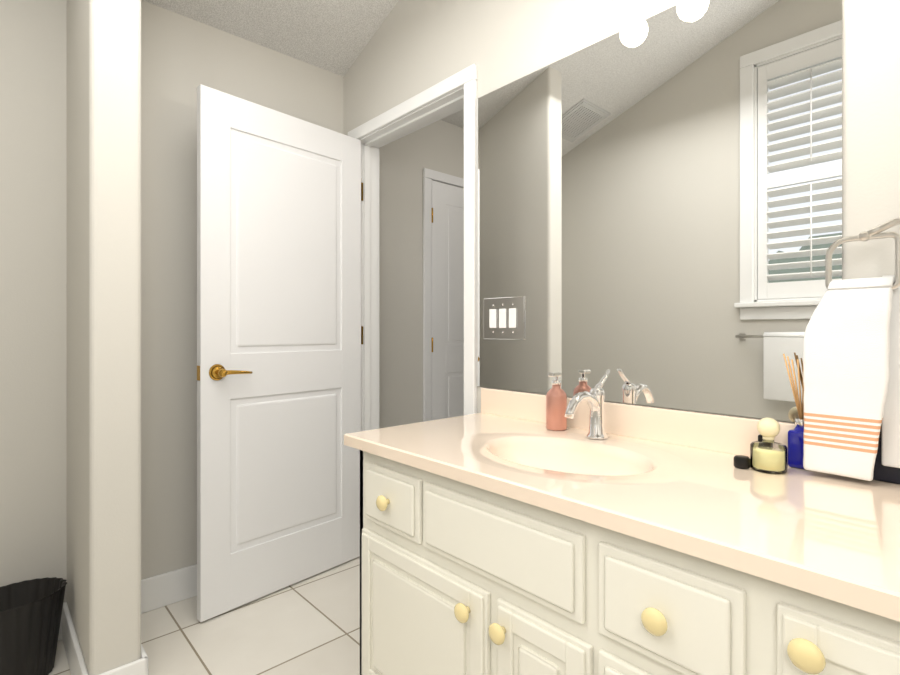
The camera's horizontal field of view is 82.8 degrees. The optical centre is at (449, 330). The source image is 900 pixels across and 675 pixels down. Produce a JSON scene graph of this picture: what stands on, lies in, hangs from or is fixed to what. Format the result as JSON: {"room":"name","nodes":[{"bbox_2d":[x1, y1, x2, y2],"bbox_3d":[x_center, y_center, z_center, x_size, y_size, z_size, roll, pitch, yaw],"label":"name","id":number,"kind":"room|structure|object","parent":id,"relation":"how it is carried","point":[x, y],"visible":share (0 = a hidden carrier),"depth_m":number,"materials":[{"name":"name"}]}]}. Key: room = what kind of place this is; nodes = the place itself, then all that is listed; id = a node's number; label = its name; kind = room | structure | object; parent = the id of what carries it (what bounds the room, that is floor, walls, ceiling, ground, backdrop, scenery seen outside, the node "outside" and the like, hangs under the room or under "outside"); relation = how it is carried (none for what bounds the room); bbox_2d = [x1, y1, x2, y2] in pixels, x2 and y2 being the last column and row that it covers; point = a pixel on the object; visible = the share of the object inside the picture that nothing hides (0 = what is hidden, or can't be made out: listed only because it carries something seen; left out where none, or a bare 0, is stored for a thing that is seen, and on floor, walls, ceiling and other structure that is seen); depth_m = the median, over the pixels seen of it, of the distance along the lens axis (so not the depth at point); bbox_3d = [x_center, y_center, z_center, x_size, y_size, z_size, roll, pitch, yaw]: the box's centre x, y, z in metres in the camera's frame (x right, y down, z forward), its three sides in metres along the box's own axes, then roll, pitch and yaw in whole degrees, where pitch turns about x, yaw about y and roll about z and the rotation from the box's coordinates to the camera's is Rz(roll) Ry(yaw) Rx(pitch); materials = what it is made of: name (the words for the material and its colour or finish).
{"room":"bathroom","nodes":[
{"label":"bathroom","id":0,"kind":"room"},
{"bbox_2d":[67,0,140,674],"bbox_3d":[-1.162,-0.265,1.695,0.130,2.750,0.570,0,0,-42],"label":"wall","id":1,"kind":"structure","parent":0,"point":[104,321],"depth_m":1.49,"materials":[{"name":"grey paint"}]},
{"bbox_2d":[59,602,88,674],"bbox_3d":[-1.193,1.045,1.623,0.014,0.130,0.534,0,0,-42],"label":"baseboard","id":2,"kind":"structure","parent":1,"relation":"attached to","point":[67,633],"depth_m":1.65,"materials":[{"name":"white"}]},
{"bbox_2d":[115,644,148,674],"bbox_3d":[-1.094,1.045,1.713,0.034,0.130,0.534,0,0,-42],"label":"baseboard","id":3,"kind":"structure","parent":1,"relation":"attached to","point":[140,666],"depth_m":1.51,"materials":[{"name":"white"}]},
{"bbox_2d":[0,0,342,601],"bbox_3d":[-1.322,-0.125,1.989,1.990,2.470,0.120,0,0,-42],"label":"wall","id":4,"kind":"structure","parent":0,"point":[183,58],"depth_m":2.01,"materials":[{"name":"grey paint"}]},
{"bbox_2d":[141,564,196,613],"bbox_3d":[-0.909,1.045,2.264,1.010,0.130,0.030,0,0,-42],"label":"baseboard","id":5,"kind":"structure","parent":4,"relation":"attached to","point":[166,589],"depth_m":2.06,"materials":[{"name":"white"}]},
{"bbox_2d":[48,556,359,674],"bbox_3d":[0.301,1.140,1.561,3.870,0.060,3.300,0,0,-42],"label":"floor","id":6,"kind":"structure","parent":0,"point":[309,625],"depth_m":1.86,"materials":[{"name":"tile"}]},
{"bbox_2d":[0,577,66,674],"bbox_3d":[-1.379,0.973,1.611,0.273,0.273,0.203,0,0,-42],"label":"waste bin","id":7,"kind":"object","parent":6,"relation":"on","point":[30,614],"visible":1,"depth_m":1.60,"materials":[{"name":"black plastic"}]},
{"bbox_2d":[344,388,899,674],"bbox_3d":[0.525,0.660,0.989,0.604,0.900,1.847,0,0,-42],"label":"bathroom vanity","id":8,"kind":"object","parent":6,"relation":"on","point":[505,532],"visible":1,"depth_m":0.97,"materials":[{"name":"white wood"}]},
{"bbox_2d":[546,372,566,430],"bbox_3d":[0.323,0.213,1.548,0.062,0.172,0.062,0,0,-42],"label":"soap dispenser","id":9,"kind":"object","parent":8,"relation":"on","point":[556,404],"visible":1,"depth_m":1.52,"materials":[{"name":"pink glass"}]},
{"bbox_2d":[565,370,610,439],"bbox_3d":[0.381,0.206,1.397,0.209,0.187,0.058,0,0,-42],"label":"faucet","id":10,"kind":"object","parent":8,"relation":"on","point":[594,398],"visible":0.98,"depth_m":1.41,"materials":[{"name":"silver metal"}]},
{"bbox_2d":[734,455,749,468],"bbox_3d":[0.637,0.287,1.112,0.032,0.024,0.032,0,0,-42],"label":"jar","id":11,"kind":"object","parent":8,"relation":"on","point":[741,461],"visible":1,"depth_m":1.10,"materials":[{"name":"black plastic"}]},
{"bbox_2d":[758,434,772,447],"bbox_3d":[0.715,0.259,1.157,0.020,0.081,0.026,0,0,-42],"label":"bottle","id":12,"kind":"object","parent":8,"relation":"on","point":[760,438],"visible":0.15,"depth_m":1.15,"materials":[{"name":"black plastic"}]},
{"bbox_2d":[750,417,787,473],"bbox_3d":[0.681,0.243,1.090,0.068,0.113,0.068,0,0,-42],"label":"perfume bottle","id":13,"kind":"object","parent":8,"relation":"on","point":[769,460],"visible":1,"depth_m":1.08,"materials":[{"name":"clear glass"}]},
{"bbox_2d":[783,354,803,468],"bbox_3d":[0.765,0.172,1.116,0.038,0.254,0.060,0,0,-42],"label":"reed diffuser","id":14,"kind":"object","parent":8,"relation":"on","point":[795,446],"visible":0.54,"depth_m":1.11,"materials":[{"name":"blue glass"}]},
{"bbox_2d":[873,424,899,483],"bbox_3d":[0.842,0.244,1.038,0.024,0.111,0.127,0,0,-42],"label":"picture frame","id":15,"kind":"object","parent":8,"relation":"on","point":[881,472],"depth_m":1.01,"materials":[{"name":"black"}]},
{"bbox_2d":[143,0,398,76],"bbox_3d":[-0.276,-1.849,0.933,2.110,1.182,3.090,0,0,-42],"label":"ceiling","id":16,"kind":"structure","parent":0,"point":[334,36],"depth_m":2.27,"materials":[{"name":"white paint"}]},
{"bbox_2d":[379,120,463,427],"bbox_3d":[-0.003,-0.190,3.355,1.560,2.600,0.120,0,0,-42],"label":"wall","id":17,"kind":"structure","parent":0,"point":[438,146],"depth_m":3.01,"materials":[{"name":"grey paint"}]},
{"bbox_2d":[423,168,463,421],"bbox_3d":[0.168,0.059,3.412,0.884,2.102,0.025,0,0,-42],"label":"hall door","id":18,"kind":"structure","parent":17,"relation":"in","point":[443,300],"depth_m":3.22,"materials":[{"name":"white wood"}]},
{"bbox_2d":[441,109,463,127],"bbox_3d":[1.090,-1.380,2.262,1.700,0.100,3.210,0,0,-42],"label":"ceiling","id":19,"kind":"structure","parent":0,"point":[456,118],"depth_m":3.22,"materials":[{"name":"white paint"}]},
{"bbox_2d":[343,0,899,423],"bbox_3d":[0.459,-0.645,1.604,0.120,3.510,3.090,0,0,-42],"label":"wall","id":20,"kind":"structure","parent":0,"point":[412,48],"depth_m":1.61,"materials":[{"name":"grey paint"}]},
{"bbox_2d":[197,84,362,621],"bbox_3d":[-0.671,0.087,2.212,0.797,2.030,0.183,0,0,-42],"label":"door leaf","id":21,"kind":"structure","parent":20,"relation":"in","point":[279,326],"depth_m":2.15,"materials":[{"name":"white wood"}]},
{"bbox_2d":[348,64,476,430],"bbox_3d":[-0.155,0.059,2.276,0.156,2.102,0.894,0,0,-42],"label":"door frame","id":22,"kind":"structure","parent":20,"relation":"attached to","point":[453,94],"depth_m":2.27,"materials":[{"name":"white wood"}]},
{"bbox_2d":[484,296,524,339],"bbox_3d":[0.187,-0.042,1.796,0.009,0.148,0.190,0,0,-42],"label":"switch plate","id":23,"kind":"object","parent":20,"relation":"attached to","point":[504,317],"visible":1,"depth_m":1.79,"materials":[{"name":"silver metal"}]},
{"bbox_2d":[476,0,842,421],"bbox_3d":[0.468,-0.327,1.499,0.005,1.070,1.102,0,0,-42],"label":"mirror","id":24,"kind":"object","parent":20,"relation":"attached to","point":[659,209],"visible":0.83,"depth_m":1.36,"materials":[{"name":"clear glass"}]},
{"bbox_2d":[803,217,899,480],"bbox_3d":[0.863,0.029,0.991,0.107,0.523,0.279,0,0,-42],"label":"towel ring","id":25,"kind":"object","parent":20,"relation":"attached to","point":[851,360],"visible":1,"depth_m":1.00,"materials":[{"name":"white fabric"}]},
{"bbox_2d":[881,269,899,480],"bbox_3d":[0.905,0.079,0.953,0.029,0.373,0.149,0,0,-42],"label":"towel","id":26,"kind":"object","parent":25,"relation":"hanging from","point":[890,443],"depth_m":0.99,"materials":[{"name":"white fabric"}]}
]}

